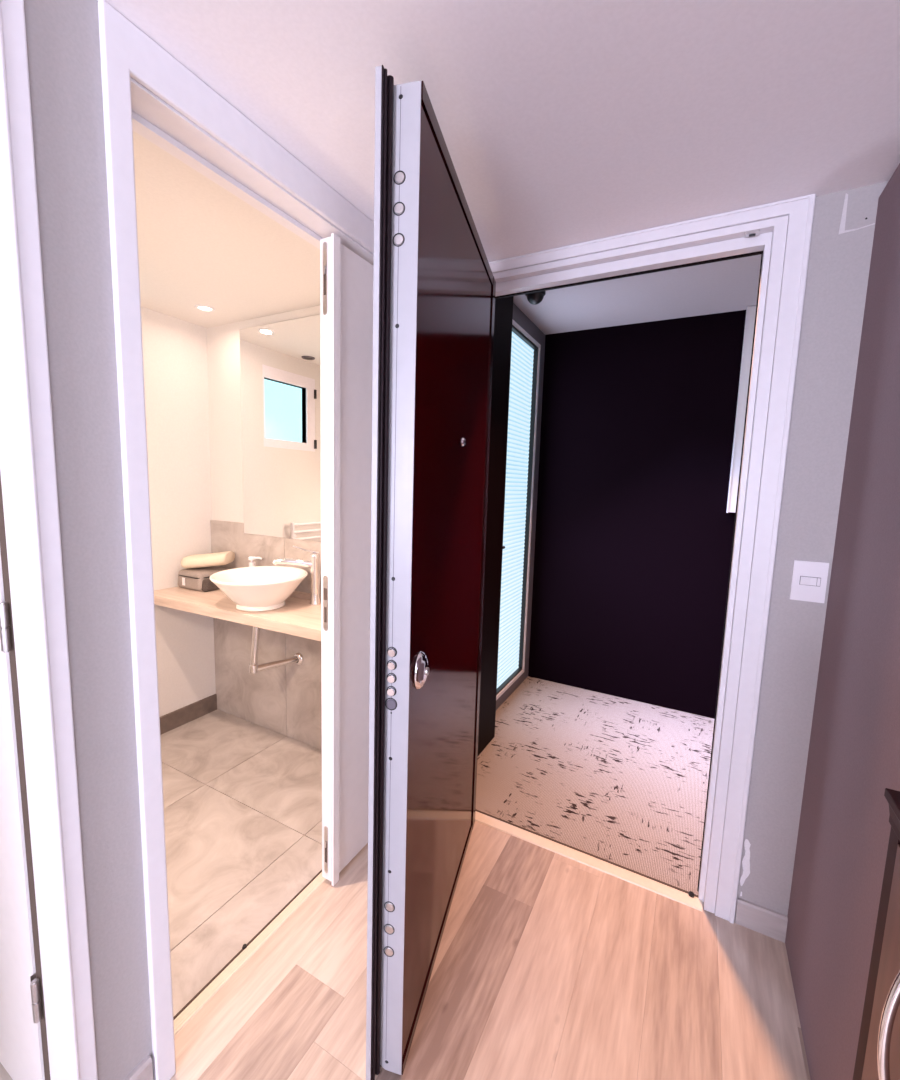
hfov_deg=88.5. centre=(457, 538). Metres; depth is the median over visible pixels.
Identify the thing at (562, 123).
ceiling
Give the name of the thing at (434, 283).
door
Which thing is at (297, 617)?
countertop
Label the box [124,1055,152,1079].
baseboard
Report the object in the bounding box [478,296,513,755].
wall
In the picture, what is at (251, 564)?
soap dispenser
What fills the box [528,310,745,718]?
wall
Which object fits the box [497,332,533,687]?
blind
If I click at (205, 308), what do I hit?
recessed light
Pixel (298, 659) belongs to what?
drain pipe
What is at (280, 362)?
wall mirror
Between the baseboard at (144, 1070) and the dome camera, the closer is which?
the baseboard at (144, 1070)
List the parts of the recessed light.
bulb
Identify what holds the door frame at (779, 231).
attached to the wall at (843, 227)
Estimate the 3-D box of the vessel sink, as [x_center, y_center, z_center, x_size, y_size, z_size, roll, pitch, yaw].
[-0.901,0.238,2.120,0.412,0.150,0.412,5,7,27]
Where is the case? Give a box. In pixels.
[178,566,227,591]
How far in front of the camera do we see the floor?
1.43 m
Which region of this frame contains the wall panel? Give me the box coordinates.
[726,306,755,512]
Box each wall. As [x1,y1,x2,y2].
[24,0,153,1079]
[141,307,215,716]
[207,305,319,522]
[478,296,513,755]
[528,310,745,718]
[715,181,888,915]
[785,163,899,1079]
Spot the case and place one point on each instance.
(197, 579)
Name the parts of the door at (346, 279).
strike plate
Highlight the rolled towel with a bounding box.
[181,551,234,568]
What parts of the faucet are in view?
spout, lever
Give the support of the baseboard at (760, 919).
attached to the wall at (843, 227)
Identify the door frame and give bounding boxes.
[0,0,97,1079]
[98,0,373,1079]
[489,194,815,923]
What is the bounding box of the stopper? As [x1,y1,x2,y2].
[688,891,693,897]
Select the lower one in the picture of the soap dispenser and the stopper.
the stopper
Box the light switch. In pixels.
[790,560,828,602]
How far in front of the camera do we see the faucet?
2.15 m
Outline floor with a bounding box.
[0,676,810,1079]
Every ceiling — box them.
[97,0,899,327]
[513,254,760,334]
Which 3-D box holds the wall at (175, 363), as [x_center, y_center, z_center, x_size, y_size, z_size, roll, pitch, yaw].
[-1.720,-0.012,2.085,0.120,2.148,1.239,5,7,27]
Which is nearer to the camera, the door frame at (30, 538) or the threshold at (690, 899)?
the door frame at (30, 538)
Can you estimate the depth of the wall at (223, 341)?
2.47 m
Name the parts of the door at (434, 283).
panel, bolt plate, panel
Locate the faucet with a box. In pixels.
[272,546,320,605]
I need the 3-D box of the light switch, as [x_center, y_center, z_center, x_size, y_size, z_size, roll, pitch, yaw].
[0.995,0.122,1.305,0.079,0.114,0.012,5,7,27]
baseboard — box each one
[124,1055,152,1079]
[160,694,216,734]
[735,897,787,942]
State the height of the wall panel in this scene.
1.110 m
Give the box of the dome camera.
[525,291,545,304]
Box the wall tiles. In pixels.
[210,520,321,749]
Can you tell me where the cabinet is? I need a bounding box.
[853,788,899,1079]
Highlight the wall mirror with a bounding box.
[240,315,320,541]
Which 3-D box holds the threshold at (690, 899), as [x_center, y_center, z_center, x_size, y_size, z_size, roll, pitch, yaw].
[0.418,1.171,1.732,0.890,0.014,0.057,5,7,27]
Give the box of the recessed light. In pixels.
[195,304,214,311]
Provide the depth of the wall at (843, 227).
1.30 m
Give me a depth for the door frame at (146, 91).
0.93 m
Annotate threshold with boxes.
[173,870,325,1035]
[475,810,702,910]
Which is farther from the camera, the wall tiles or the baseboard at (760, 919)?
the wall tiles
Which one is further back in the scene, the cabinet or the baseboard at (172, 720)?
the baseboard at (172, 720)
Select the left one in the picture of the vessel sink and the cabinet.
the vessel sink
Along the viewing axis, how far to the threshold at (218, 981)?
1.31 m
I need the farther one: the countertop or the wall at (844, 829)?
the countertop
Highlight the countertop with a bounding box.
[154,586,320,640]
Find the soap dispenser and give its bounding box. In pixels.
[248,556,261,566]
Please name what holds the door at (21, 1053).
in the wall at (62, 36)
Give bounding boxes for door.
[0,552,44,1079]
[320,233,373,886]
[366,65,495,1079]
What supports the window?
in the wall
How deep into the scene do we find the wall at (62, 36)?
0.83 m
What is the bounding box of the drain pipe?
[249,626,303,673]
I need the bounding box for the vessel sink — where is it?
[209,566,307,611]
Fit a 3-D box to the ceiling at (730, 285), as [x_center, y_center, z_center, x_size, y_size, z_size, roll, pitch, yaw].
[1.257,-1.241,1.988,2.400,0.080,1.473,5,7,27]
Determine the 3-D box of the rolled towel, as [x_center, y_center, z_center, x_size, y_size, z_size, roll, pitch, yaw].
[-1.313,0.114,2.441,0.225,0.092,0.133,2,7,-1]
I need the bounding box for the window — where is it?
[496,303,545,709]
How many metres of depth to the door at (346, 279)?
1.49 m
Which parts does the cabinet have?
flap door, handle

